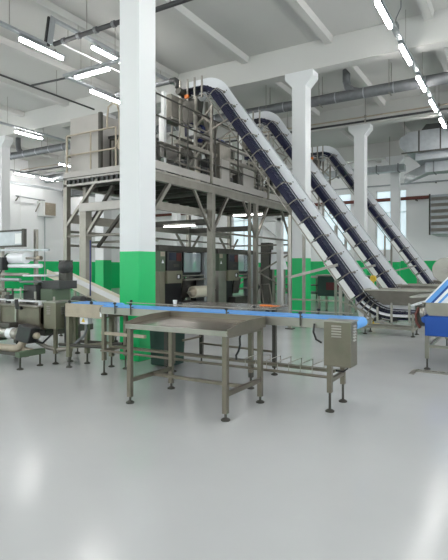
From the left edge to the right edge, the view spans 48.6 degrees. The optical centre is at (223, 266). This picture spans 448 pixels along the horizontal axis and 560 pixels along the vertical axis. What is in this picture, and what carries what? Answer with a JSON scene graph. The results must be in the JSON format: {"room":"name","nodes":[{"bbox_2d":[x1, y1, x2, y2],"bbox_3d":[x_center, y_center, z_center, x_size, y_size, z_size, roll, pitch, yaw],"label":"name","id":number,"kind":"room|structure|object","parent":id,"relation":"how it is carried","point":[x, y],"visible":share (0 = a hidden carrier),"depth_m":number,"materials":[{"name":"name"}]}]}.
{"room":"processing plant","nodes":[
{"label":"processing plant","id":0,"kind":"room"},
{"bbox_2d":[10,159,119,288],"bbox_3d":[-15.691,-2.375,22.560,0.300,7.750,37.000,0,0,31],"label":"wall","id":1,"kind":"structure","parent":0,"point":[30,221],"depth_m":30.34,"materials":[{"name":"paint"}]},
{"bbox_2d":[20,185,20,252],"bbox_3d":[-11.800,-2.575,28.756,0.015,4.450,0.030,0,0,31],"label":"trim","id":2,"kind":"structure","parent":1,"relation":"attached to","point":[20,185],"depth_m":28.75,"materials":[{"name":"white paint"}]},
{"bbox_2d":[15,195,44,200],"bbox_3d":[-11.420,-3.933,29.094,0.351,0.304,2.002,0,0,31],"label":"wall rail","id":3,"kind":"object","parent":1,"relation":"attached to","point":[18,196],"visible":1,"depth_m":28.82,"materials":[{"name":"metal"}]},
{"bbox_2d":[43,189,43,260],"bbox_3d":[-10.978,-2.575,30.129,0.015,4.450,0.030,0,0,31],"label":"trim","id":4,"kind":"structure","parent":1,"relation":"attached to","point":[43,189],"depth_m":30.14,"materials":[{"name":"white paint"}]},
{"bbox_2d":[35,201,56,279],"bbox_3d":[-10.741,-1.210,29.984,0.570,5.420,1.175,0,0,31],"label":"wall heater","id":5,"kind":"object","parent":1,"relation":"attached to","point":[44,209],"visible":0.91,"depth_m":29.86,"materials":[{"name":"white paint"}]},
{"bbox_2d":[45,202,55,215],"bbox_3d":[-10.469,-3.490,29.953,0.070,0.740,0.750,0,0,31],"label":"grille","id":6,"kind":"object","parent":5,"relation":"attached to","point":[50,207],"depth_m":29.94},
{"bbox_2d":[10,181,119,199],"bbox_3d":[-15.563,-4.815,22.425,0.060,0.130,36.500,0,0,31],"label":"trim","id":7,"kind":"structure","parent":1,"relation":"attached to","point":[11,182],"depth_m":29.86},
{"bbox_2d":[10,286,119,292],"bbox_3d":[-15.580,1.440,22.435,0.020,0.120,36.500,0,0,31],"label":"baseboard","id":8,"kind":"structure","parent":1,"relation":"attached to","point":[111,286],"depth_m":32.04,"materials":[{"name":"green ceramic"}]},
{"bbox_2d":[0,288,447,559],"bbox_3d":[-1.490,1.600,14.061,33.400,0.200,37.000,0,0,31],"label":"floor","id":9,"kind":"structure","parent":0,"point":[86,473],"depth_m":3.88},
{"bbox_2d":[0,135,12,291],"bbox_3d":[-9.430,-2.010,21.144,0.855,7.020,0.415,0,0,31],"label":"pillar","id":10,"kind":"structure","parent":9,"relation":"on","point":[6,142],"depth_m":21.02,"materials":[{"name":"paint"}]},
{"bbox_2d":[0,229,92,369],"bbox_3d":[-3.996,0.400,8.795,3.910,2.200,1.710,0,0,31],"label":"machine","id":11,"kind":"object","parent":9,"relation":"on","point":[21,319],"visible":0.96,"depth_m":8.60,"materials":[{"name":"metal"}]},
{"bbox_2d":[41,300,78,363],"bbox_3d":[-2.533,1.019,7.821,0.460,0.962,0.460,0,0,31],"label":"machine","id":12,"kind":"object","parent":9,"relation":"on","point":[54,311],"visible":0.74,"depth_m":7.69,"materials":[{"name":"grey metal"}]},
{"bbox_2d":[47,240,119,341],"bbox_3d":[-2.792,0.475,10.406,2.520,2.050,0.810,0,0,31],"label":"conveyor","id":13,"kind":"object","parent":9,"relation":"on","point":[95,292],"visible":0.29,"depth_m":10.43,"materials":[{"name":"beige"}]},
{"bbox_2d":[58,300,123,367],"bbox_3d":[-1.984,0.997,7.386,1.011,1.007,0.517,0,0,31],"label":"conveyor","id":14,"kind":"object","parent":9,"relation":"on","point":[86,310],"visible":0.91,"depth_m":7.36,"materials":[{"name":"metal"}]},
{"bbox_2d":[95,113,115,290],"bbox_3d":[-4.411,-2.010,18.140,0.855,7.020,0.415,0,0,31],"label":"pillar","id":15,"kind":"structure","parent":9,"relation":"on","point":[102,255],"depth_m":17.99,"materials":[{"name":"paint"}]},
{"bbox_2d":[120,0,154,361],"bbox_3d":[-1.412,-2.010,8.117,0.855,7.020,0.415,0,0,31],"label":"pillar","id":16,"kind":"structure","parent":9,"relation":"on","point":[137,17],"depth_m":7.95,"materials":[{"name":"paint"}]},
{"bbox_2d":[150,331,184,366],"bbox_3d":[-0.874,1.090,7.556,0.480,0.780,0.470,0,0,31],"label":"waste bin","id":17,"kind":"object","parent":9,"relation":"on","point":[156,337],"visible":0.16,"depth_m":7.46,"materials":[{"name":"teal plastic"}]},
{"bbox_2d":[172,212,180,245],"bbox_3d":[-3.062,-2.010,31.784,0.855,7.020,0.415,0,0,31],"label":"pillar","id":18,"kind":"structure","parent":9,"relation":"on","point":[175,216],"depth_m":31.64,"materials":[{"name":"paint"}]},
{"bbox_2d":[63,92,291,303],"bbox_3d":[-0.441,-1.271,15.942,2.870,5.542,9.694,0,0,31],"label":"platform","id":19,"kind":"object","parent":9,"relation":"on","point":[174,193],"visible":0.61,"depth_m":13.31,"materials":[{"name":"grey metal"}]},
{"bbox_2d":[70,112,158,171],"bbox_3d":[-2.794,-3.010,12.662,1.960,1.580,1.140,0,0,31],"label":"cabinet","id":20,"kind":"object","parent":19,"relation":"on","point":[104,139],"visible":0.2,"depth_m":12.42,"materials":[{"name":"metal"}]},
{"bbox_2d":[163,223,194,227],"bbox_3d":[-1.268,-1.183,14.044,1.100,0.093,0.080,0,0,31],"label":"tube light","id":21,"kind":"object","parent":19,"relation":"attached to","point":[178,224],"visible":1,"depth_m":14.01,"materials":[{"name":"plastic"}]},
{"bbox_2d":[157,91,253,194],"bbox_3d":[-0.877,-3.470,14.633,1.965,2.500,4.111,0,0,31],"label":"multihead weigher","id":22,"kind":"object","parent":19,"relation":"on","point":[225,154],"visible":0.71,"depth_m":13.62,"materials":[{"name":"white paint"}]},
{"bbox_2d":[232,212,262,216],"bbox_3d":[0.771,-1.724,16.204,1.100,0.093,0.080,0,0,31],"label":"tube light","id":23,"kind":"object","parent":19,"relation":"attached to","point":[259,213],"visible":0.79,"depth_m":16.26,"materials":[{"name":"plastic"}]},
{"bbox_2d":[231,136,291,204],"bbox_3d":[1.228,-3.470,18.151,1.965,2.500,4.111,0,0,31],"label":"multihead weigher","id":24,"kind":"object","parent":19,"relation":"on","point":[264,188],"visible":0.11,"depth_m":16.77,"materials":[{"name":"grey metal"}]},
{"bbox_2d":[155,245,215,305],"bbox_3d":[-1.399,0.460,14.327,1.485,2.080,2.750,0,0,31],"label":"machine","id":25,"kind":"object","parent":9,"relation":"on","point":[171,284],"visible":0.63,"depth_m":13.82,"materials":[{"name":"metal"}]},
{"bbox_2d":[182,278,205,280],"bbox_3d":[-1.067,0.355,14.419,0.560,0.050,1.150,0,0,31],"label":"shelf","id":26,"kind":"object","parent":25,"relation":"attached to","point":[183,279],"depth_m":14.33,"materials":[{"name":"metal"}]},
{"bbox_2d":[124,311,265,421],"bbox_3d":[-0.320,1.022,5.482,1.330,0.955,0.844,0,0,31],"label":"work table","id":27,"kind":"object","parent":9,"relation":"on","point":[226,326],"visible":1,"depth_m":5.45,"materials":[{"name":"metal"}]},
{"bbox_2d":[132,315,246,330],"bbox_3d":[-0.319,0.625,5.485,1.306,0.050,0.825,0,0,31],"label":"tray","id":28,"kind":"object","parent":27,"relation":"on","point":[150,322],"depth_m":5.47,"materials":[{"name":"silver metal"}]},
{"bbox_2d":[191,154,204,270],"bbox_3d":[-1.278,-2.010,23.374,0.855,7.020,0.415,0,0,31],"label":"pillar","id":29,"kind":"structure","parent":9,"relation":"on","point":[193,237],"depth_m":23.22,"materials":[{"name":"paint"}]},
{"bbox_2d":[187,248,259,303],"bbox_3d":[0.101,0.460,16.867,1.450,2.080,2.750,0,0,31],"label":"machine","id":30,"kind":"object","parent":9,"relation":"on","point":[227,278],"visible":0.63,"depth_m":16.13,"materials":[{"name":"metal"}]},
{"bbox_2d":[161,301,286,377],"bbox_3d":[-0.003,1.021,7.006,1.500,0.958,0.980,0,0,31],"label":"side table","id":31,"kind":"object","parent":9,"relation":"on","point":[202,343],"visible":0.51,"depth_m":6.98,"materials":[{"name":"metal"}]},
{"bbox_2d":[99,300,366,412],"bbox_3d":[-0.047,0.989,6.176,3.678,1.022,0.832,0,0,35],"label":"conveyor","id":32,"kind":"object","parent":9,"relation":"on","point":[340,332],"visible":0.91,"depth_m":5.54,"materials":[{"name":"blue"}]},
{"bbox_2d":[258,176,264,266],"bbox_3d":[1.957,-2.010,28.780,0.855,7.020,0.415,0,0,31],"label":"pillar","id":33,"kind":"structure","parent":9,"relation":"on","point":[260,234],"depth_m":28.52,"materials":[{"name":"paint"}]},
{"bbox_2d":[252,216,283,304],"bbox_3d":[1.609,-0.180,18.266,1.200,3.360,0.200,0,0,31],"label":"frame","id":34,"kind":"object","parent":9,"relation":"on","point":[280,224],"visible":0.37,"depth_m":17.95,"materials":[{"name":"white metal"}]},
{"bbox_2d":[258,243,286,303],"bbox_3d":[1.761,0.250,20.565,1.700,2.500,0.500,0,0,31],"label":"dryer","id":35,"kind":"object","parent":9,"relation":"on","point":[266,259],"visible":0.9,"depth_m":20.42,"materials":[{"name":"metal"}]},
{"bbox_2d":[270,250,286,268],"bbox_3d":[2.258,-0.300,20.325,0.600,0.800,0.400,0,0,31],"label":"window","id":36,"kind":"structure","parent":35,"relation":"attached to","point":[273,257],"depth_m":20.24,"materials":[{"name":"glass"}]},
{"bbox_2d":[260,284,287,311],"bbox_3d":[1.861,1.019,15.493,1.320,0.962,0.700,0,0,31],"label":"frame","id":37,"kind":"object","parent":9,"relation":"on","point":[282,308],"visible":0.19,"depth_m":15.54,"materials":[{"name":"grey metal"}]},
{"bbox_2d":[287,227,287,306],"bbox_3d":[2.575,0.050,17.106,0.810,2.900,0.060,0,0,31],"label":"post","id":38,"kind":"object","parent":9,"relation":"on","point":[287,227],"visible":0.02,"depth_m":17.29,"materials":[{"name":"metal"}]},
{"bbox_2d":[285,69,317,313],"bbox_3d":[2.214,-2.010,14.175,0.855,7.020,0.415,0,0,31],"label":"pillar","id":39,"kind":"structure","parent":9,"relation":"on","point":[301,82],"depth_m":14.02,"materials":[{"name":"paint"}]},
{"bbox_2d":[175,75,435,336],"bbox_3d":[1.667,-1.880,12.288,6.640,6.760,0.940,0,0,31],"label":"conveyor","id":40,"kind":"object","parent":9,"relation":"on","point":[372,302],"visible":0.99,"depth_m":12.04,"materials":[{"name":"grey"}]},
{"bbox_2d":[274,276,351,302],"bbox_3d":[3.715,0.940,20.910,3.300,1.120,0.900,0,0,31],"label":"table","id":41,"kind":"object","parent":9,"relation":"on","point":[316,277],"visible":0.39,"depth_m":21.23,"materials":[{"name":"metal"}]},
{"bbox_2d":[316,274,356,312],"bbox_3d":[3.755,0.875,16.399,1.200,1.250,0.840,0,0,31],"label":"machine","id":42,"kind":"object","parent":9,"relation":"on","point":[325,281],"visible":0.61,"depth_m":16.21,"materials":[{"name":"black metal"}]},
{"bbox_2d":[244,110,439,315],"bbox_3d":[3.439,-1.880,15.248,6.640,6.760,0.940,0,0,31],"label":"conveyor","id":43,"kind":"object","parent":9,"relation":"on","point":[355,235],"visible":0.44,"depth_m":15.12,"materials":[{"name":"grey metal"}]},
{"bbox_2d":[348,123,372,274],"bbox_3d":[5.346,-2.010,19.409,0.855,7.020,0.415,0,0,31],"label":"pillar","id":44,"kind":"structure","parent":9,"relation":"on","point":[360,133],"depth_m":19.25,"materials":[{"name":"paint"}]},
{"bbox_2d":[311,146,441,283],"bbox_3d":[6.469,-1.880,20.019,6.640,6.760,0.940,0,0,31],"label":"conveyor","id":45,"kind":"object","parent":9,"relation":"on","point":[416,264],"visible":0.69,"depth_m":20.11,"materials":[{"name":"grey metal"}]},
{"bbox_2d":[386,155,404,276],"bbox_3d":[8.582,-2.010,24.815,0.855,7.020,0.415,0,0,31],"label":"pillar","id":46,"kind":"structure","parent":9,"relation":"on","point":[395,178],"depth_m":24.64,"materials":[{"name":"paint"}]},
{"bbox_2d":[408,369,447,374],"bbox_3d":[3.472,1.493,6.639,1.860,0.014,0.360,0,0,31],"label":"floor grate","id":47,"kind":"object","parent":9,"relation":"on","point":[413,371],"visible":1,"depth_m":7.05,"materials":[{"name":"metal"}]},
{"bbox_2d":[410,277,447,369],"bbox_3d":[4.160,0.110,7.876,2.150,2.780,2.410,0,0,31],"label":"conveyor","id":48,"kind":"object","parent":9,"relation":"on","point":[431,313],"visible":1,"depth_m":7.20,"materials":[{"name":"blue"}]},
{"bbox_2d":[432,258,447,281],"bbox_3d":[5.577,0.638,12.483,0.650,1.736,0.350,0,0,31],"label":"cable reel","id":49,"kind":"object","parent":9,"relation":"on","point":[440,267],"visible":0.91,"depth_m":12.43,"materials":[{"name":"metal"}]},
{"bbox_2d":[0,0,447,169],"bbox_3d":[-1.490,-6.350,14.061,33.400,0.200,37.000,0,0,31],"label":"ceiling","id":50,"kind":"structure","parent":0,"point":[255,27],"depth_m":14.19,"materials":[{"name":"paint"}]},
{"bbox_2d":[0,0,46,45],"bbox_3d":[-5.708,-5.730,9.156,0.120,1.040,5.850,0,0,31],"label":"cable tray","id":51,"kind":"object","parent":50,"relation":"hanging from","point":[2,24],"visible":1,"depth_m":11.02,"materials":[{"name":"metal"}]},
{"bbox_2d":[18,35,64,59],"bbox_3d":[-4.259,-5.155,11.616,0.110,0.170,1.240,0,0,31],"label":"strip light","id":52,"kind":"object","parent":51,"relation":"attached to","point":[28,41],"visible":1,"depth_m":11.55,"materials":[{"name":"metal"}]},
{"bbox_2d":[10,159,52,177],"bbox_3d":[-10.493,-5.730,28.423,0.120,1.040,14.000,0,0,31],"label":"cable tray","id":53,"kind":"object","parent":50,"relation":"hanging from","point":[14,159],"visible":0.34,"depth_m":27.61,"materials":[{"name":"metal"}]},
{"bbox_2d":[14,172,33,176],"bbox_3d":[-11.058,-5.155,27.479,0.110,0.170,1.240,0,0,31],"label":"strip light","id":54,"kind":"object","parent":53,"relation":"attached to","point":[18,173],"visible":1,"depth_m":27.44,"materials":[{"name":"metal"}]},
{"bbox_2d":[40,176,52,180],"bbox_3d":[-10.185,-5.155,28.938,0.110,0.170,1.240,0,0,31],"label":"strip light","id":55,"kind":"object","parent":53,"relation":"hanging from","point":[41,177],"visible":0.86,"depth_m":28.71,"materials":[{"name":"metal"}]},
{"bbox_2d":[10,145,57,158],"bbox_3d":[-13.486,-6.165,21.182,0.280,0.170,36.500,0,0,31],"label":"ceiling beam","id":56,"kind":"structure","parent":50,"relation":"attached to","point":[13,147],"depth_m":27.15,"materials":[{"name":"paint"}]},
{"bbox_2d":[0,97,69,142],"bbox_3d":[-8.380,-5.730,17.544,0.120,1.040,9.500,0,0,31],"label":"cable tray","id":57,"kind":"object","parent":50,"relation":"hanging from","point":[1,122],"visible":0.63,"depth_m":18.93,"materials":[{"name":"metal"}]},
{"bbox_2d":[14,129,42,139],"bbox_3d":[-7.559,-5.155,19.208,0.110,0.170,1.240,0,0,31],"label":"strip light","id":58,"kind":"object","parent":57,"relation":"attached to","point":[37,136],"visible":1,"depth_m":19.14,"materials":[{"name":"plastic"}]},
{"bbox_2d":[0,104,69,131],"bbox_3d":[-9.067,-6.165,18.538,0.280,0.170,36.500,0,0,31],"label":"ceiling beam","id":59,"kind":"structure","parent":50,"relation":"attached to","point":[3,108],"depth_m":19.67,"materials":[{"name":"paint"}]},
{"bbox_2d":[21,135,61,144],"bbox_3d":[-11.298,-6.165,19.873,0.280,0.170,36.500,0,0,31],"label":"ceiling beam","id":60,"kind":"structure","parent":50,"relation":"attached to","point":[52,142],"depth_m":24.06,"materials":[{"name":"paint"}]},
{"bbox_2d":[0,70,94,109],"bbox_3d":[-5.823,-5.770,12.983,1.831,0.960,8.300,0,0,31],"label":"conduit","id":61,"kind":"object","parent":50,"relation":"hanging from","point":[7,77],"visible":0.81,"depth_m":14.80,"materials":[{"name":"grey metal"}]},
{"bbox_2d":[43,173,94,193],"bbox_3d":[-8.607,-5.175,28.459,4.800,2.150,0.700,0,0,31],"label":"duct","id":62,"kind":"object","parent":50,"relation":"hanging from","point":[56,177],"visible":0.21,"depth_m":28.99,"materials":[{"name":"metal"}]},
{"bbox_2d":[62,189,94,196],"bbox_3d":[-7.373,-5.330,29.936,6.200,1.840,0.680,0,0,31],"label":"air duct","id":63,"kind":"object","parent":50,"relation":"hanging from","point":[74,193],"visible":0.08,"depth_m":30.71,"materials":[{"name":"metal"}]},
{"bbox_2d":[0,76,167,140],"bbox_3d":[-6.879,-6.165,17.228,0.280,0.170,36.500,0,0,31],"label":"ceiling beam","id":64,"kind":"structure","parent":50,"relation":"attached to","point":[4,81],"depth_m":17.42,"materials":[{"name":"paint"}]},
{"bbox_2d":[63,58,119,77],"bbox_3d":[-3.330,-5.730,12.983,2.450,1.040,0.120,0,0,31],"label":"cable tray","id":65,"kind":"object","parent":50,"relation":"hanging from","point":[115,61],"visible":0.6,"depth_m":13.01,"materials":[{"name":"metal"}]},
{"bbox_2d":[74,65,110,78],"bbox_3d":[-3.481,-5.155,13.073,1.240,0.170,0.110,0,0,31],"label":"strip light","id":66,"kind":"object","parent":65,"relation":"attached to","point":[101,69],"visible":1,"depth_m":13.01,"materials":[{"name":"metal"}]},
{"bbox_2d":[65,77,119,98],"bbox_3d":[-3.421,-5.730,15.158,0.120,1.040,3.501,0,0,32],"label":"cable tray","id":67,"kind":"object","parent":50,"relation":"hanging from","point":[72,79],"visible":0.42,"depth_m":14.27,"materials":[{"name":"metal"}]},
{"bbox_2d":[89,88,119,103],"bbox_3d":[-3.549,-5.155,14.886,0.110,0.170,1.240,0,0,31],"label":"strip light","id":68,"kind":"object","parent":67,"relation":"attached to","point":[92,90],"visible":0.91,"depth_m":14.81,"materials":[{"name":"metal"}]},
{"bbox_2d":[53,39,166,94],"bbox_3d":[-3.026,-5.914,14.222,0.044,0.672,4.700,0,0,31],"label":"strip light","id":69,"kind":"object","parent":50,"relation":"hanging from","point":[53,39],"visible":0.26,"depth_m":13.18,"materials":[{"name":"white paint"}]},
{"bbox_2d":[55,18,174,85],"bbox_3d":[-2.845,-6.070,13.940,0.120,0.360,5.000,0,0,31],"label":"cable tray","id":70,"kind":"object","parent":50,"relation":"hanging from","point":[58,22],"visible":0.63,"depth_m":13.00,"materials":[{"name":"metal"}]},
{"bbox_2d":[44,15,55,46],"bbox_3d":[-4.117,-5.580,11.729,0.138,0.700,0.238,0,0,31],"label":"cable riser","id":71,"kind":"object","parent":70,"relation":"attached to","point":[50,25],"visible":1,"depth_m":11.69,"materials":[{"name":"grey metal"}]},
{"bbox_2d":[90,44,118,59],"bbox_3d":[-3.145,-5.815,13.536,0.110,0.170,1.240,0,0,31],"label":"strip light","id":72,"kind":"object","parent":70,"relation":"attached to","point":[94,47],"visible":0.77,"depth_m":13.31,"materials":[{"name":"plastic"}]},
{"bbox_2d":[53,0,192,45],"bbox_3d":[-1.152,-5.789,10.246,6.900,0.921,0.150,0,0,31],"label":"pipe","id":73,"kind":"object","parent":50,"relation":"hanging from","point":[114,23],"visible":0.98,"depth_m":11.18,"materials":[{"name":"grey metal"}]},
{"bbox_2d":[0,36,291,169],"bbox_3d":[-4.691,-6.165,15.918,0.280,0.170,36.500,0,0,31],"label":"ceiling beam","id":74,"kind":"structure","parent":50,"relation":"attached to","point":[6,43],"depth_m":14.89,"materials":[{"name":"paint"}]},
{"bbox_2d":[115,49,179,96],"bbox_3d":[-2.235,-5.620,14.390,2.384,1.260,0.170,0,0,31],"label":"exhaust pipe","id":75,"kind":"object","parent":50,"relation":"hanging from","point":[174,80],"visible":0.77,"depth_m":14.01,"materials":[{"name":"grey metal"}]},
{"bbox_2d":[23,0,333,166],"bbox_3d":[-2.503,-6.165,14.609,0.280,0.170,36.500,0,0,31],"label":"ceiling beam","id":76,"kind":"structure","parent":50,"relation":"attached to","point":[46,6],"depth_m":12.57,"materials":[{"name":"paint"}]},
{"bbox_2d":[0,8,447,137],"bbox_3d":[-0.421,-5.875,15.752,32.900,0.750,0.520,0,0,31],"label":"ceiling beam","id":77,"kind":"structure","parent":50,"relation":"attached to","point":[376,43],"depth_m":14.04,"materials":[{"name":"paint"}]},
{"bbox_2d":[10,63,447,159],"bbox_3d":[0.023,-5.745,18.050,30.500,1.010,0.356,0,0,31],"label":"ventilation duct","id":78,"kind":"object","parent":50,"relation":"hanging from","point":[351,93],"visible":0.53,"depth_m":15.73,"materials":[{"name":"metal"}]},
{"bbox_2d":[20,98,447,172],"bbox_3d":[1.461,-5.780,20.453,30.500,0.940,0.100,0,0,31],"label":"pipe","id":79,"kind":"object","parent":50,"relation":"hanging from","point":[441,109],"visible":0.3,"depth_m":18.32,"materials":[{"name":"grey"}]},
{"bbox_2d":[20,99,447,170],"bbox_3d":[1.461,-5.860,20.453,30.500,0.780,0.100,0,0,31],"label":"pipe","id":80,"kind":"object","parent":50,"relation":"hanging from","point":[439,104],"visible":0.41,"depth_m":18.34,"materials":[{"name":"metal"}]},
{"bbox_2d":[28,91,447,173],"bbox_3d":[2.712,-5.875,20.986,32.900,0.750,0.520,0,0,31],"label":"ceiling beam","id":81,"kind":"structure","parent":50,"relation":"attached to","point":[418,101],"depth_m":19.25,"materials":[{"name":"paint"}]},
{"bbox_2d":[155,0,381,162],"bbox_3d":[-0.289,-6.165,13.284,0.280,0.170,36.500,0,0,31],"label":"ceiling beam","id":82,"kind":"structure","parent":50,"relation":"attached to","point":[180,11],"depth_m":13.48,"materials":[{"name":"paint"}]},
{"bbox_2d":[232,140,408,168],"bbox_3d":[5.947,-5.875,26.392,32.900,0.750,0.520,0,0,31],"label":"ceiling beam","id":83,"kind":"structure","parent":50,"relation":"attached to","point":[376,151],"depth_m":25.15,"materials":[{"name":"paint"}]},
{"bbox_2d":[286,0,410,134],"bbox_3d":[1.916,-6.165,11.964,0.280,0.170,36.500,0,0,31],"label":"ceiling beam","id":84,"kind":"structure","parent":50,"relation":"attached to","point":[302,9],"depth_m":13.00,"materials":[{"name":"paint"}]},
{"bbox_2d":[321,137,447,183],"bbox_3d":[8.008,-5.075,22.699,2.130,2.350,9.586,0,0,-38],"label":"duct","id":85,"kind":"object","parent":50,"relation":"hanging from","point":[435,167],"visible":0.7,"depth_m":22.57,"materials":[{"name":"metal"}]},
{"bbox_2d":[395,0,401,28],"bbox_3d":[3.877,-5.810,11.140,0.210,0.880,0.200,0,0,31],"label":"cable","id":86,"kind":"object","parent":50,"relation":"hanging from","point":[396,22],"visible":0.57,"depth_m":11.09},
{"bbox_2d":[380,0,447,129],"bbox_3d":[2.537,-5.780,8.970,0.120,0.940,24.000,0,0,31],"label":"cable tray","id":87,"kind":"object","parent":50,"relation":"hanging from","point":[395,30],"visible":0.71,"depth_m":12.45,"materials":[{"name":"metal"}]},
{"bbox_2d":[374,0,392,28],"bbox_3d":[3.307,-5.255,10.258,0.110,0.170,1.240,0,0,31],"label":"strip light","id":88,"kind":"object","parent":87,"relation":"attached to","point":[379,5],"visible":1,"depth_m":10.16,"materials":[{"name":"white plastic"}]},
{"bbox_2d":[398,42,412,64],"bbox_3d":[4.463,-5.255,12.188,0.110,0.170,1.240,0,0,31],"label":"strip light","id":89,"kind":"object","parent":87,"relation":"attached to","point":[402,48],"visible":1,"depth_m":12.04,"materials":[{"name":"plastic"}]},
{"bbox_2d":[415,74,426,91],"bbox_3d":[5.618,-5.255,14.119,0.110,0.170,1.240,0,0,31],"label":"strip light","id":90,"kind":"object","parent":87,"relation":"attached to","point":[419,79],"visible":1,"depth_m":13.97,"materials":[{"name":"plastic"}]},
{"bbox_2d":[429,98,437,111],"bbox_3d":[6.774,-5.255,16.049,0.110,0.170,1.240,0,0,31],"label":"strip light","id":91,"kind":"object","parent":87,"relation":"attached to","point":[431,101],"visible":1,"depth_m":15.88,"materials":[{"name":"plastic"}]},
{"bbox_2d":[439,117,446,127],"bbox_3d":[7.929,-5.255,17.980,0.110,0.170,1.240,0,0,31],"label":"strip light","id":92,"kind":"object","parent":87,"relation":"attached to","point":[441,120],"visible":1,"depth_m":17.83,"materials":[{"name":"plastic"}]},
{"bbox_2d":[400,121,447,165],"bbox_3d":[9.337,-5.300,20.372,3.700,1.900,2.250,0,0,31],"label":"ventilation duct","id":93,"kind":"object","parent":50,"relation":"hanging from","point":[428,144],"visible":0.9,"depth_m":19.95,"materials":[{"name":"metal"}]},
{"bbox_2d":[422,121,447,129],"bbox_3d":[9.367,-5.625,20.324,2.400,0.350,1.500,0,0,31],"label":"hood","id":94,"kind":"object","parent":93,"relation":"attached to","point":[433,125],"depth_m":20.00,"materials":[{"name":"grey"}]},
{"bbox_2d":[416,0,447,71],"bbox_3d":[4.104,-6.165,10.655,0.280,0.170,36.500,0,0,31],"label":"ceiling beam","id":95,"kind":"structure","parent":50,"relation":"attached to","point":[426,8],"depth_m":12.07,"materials":[{"name":"paint"}]},
{"bbox_2d":[155,157,447,288],"bbox_3d":[7.933,-2.375,29.807,33.400,7.750,0.300,0,0,31],"label":"wall","id":96,"kind":"structure","parent":0,"point":[431,248],"depth_m":28.23,"materials":[{"name":"paint"}]},
{"bbox_2d":[233,217,252,249],"bbox_3d":[1.375,-2.700,33.697,1.750,3.500,0.100,0,0,31],"label":"window","id":97,"kind":"structure","parent":96,"relation":"in","point":[242,240],"depth_m":33.81,"materials":[{"name":"glass"}]},
{"bbox_2d":[276,217,287,251],"bbox_3d":[4.163,-2.700,32.028,1.750,3.500,0.100,0,0,31],"label":"window","id":98,"kind":"structure","parent":96,"relation":"in","point":[286,218],"depth_m":32.13,"materials":[{"name":"glass"}]},
{"bbox_2d":[155,195,428,216],"bbox_3d":[7.753,-3.825,29.506,32.000,0.250,0.400,0,0,31],"label":"pipe","id":99,"kind":"object","parent":96,"relation":"attached to","point":[416,198],"visible":0.22,"depth_m":28.44,"materials":[{"name":"red metal"}]},
{"bbox_2d":[324,193,350,250],"bbox_3d":[6.952,-2.700,30.359,1.750,3.500,0.100,0,0,31],"label":"window","id":100,"kind":"structure","parent":96,"relation":"in","point":[345,197],"depth_m":30.27,"materials":[{"name":"glass"}]},
{"bbox_2d":[313,180,447,191],"bbox_3d":[7.794,-4.679,29.575,32.000,0.118,0.240,0,0,31],"label":"pipe","id":101,"kind":"object","parent":96,"relation":"attached to","point":[436,181],"visible":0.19,"depth_m":27.95,"materials":[{"name":"grey metal"}]},
{"bbox_2d":[376,189,406,250],"bbox_3d":[9.698,-2.700,28.715,1.750,3.500,0.100,0,0,31],"label":"window","id":102,"kind":"structure","parent":96,"relation":"in","point":[379,194],"depth_m":28.83,"materials":[{"name":"glass"}]},
{"bbox_2d":[429,194,447,236],"bbox_3d":[12.180,-2.625,25.365,2.750,2.050,2.960,0,0,31],"label":"louver","id":103,"kind":"object","parent":96,"relation":"attached to","point":[438,204],"visible":1,"depth_m":24.63,"materials":[{"name":"metal"}]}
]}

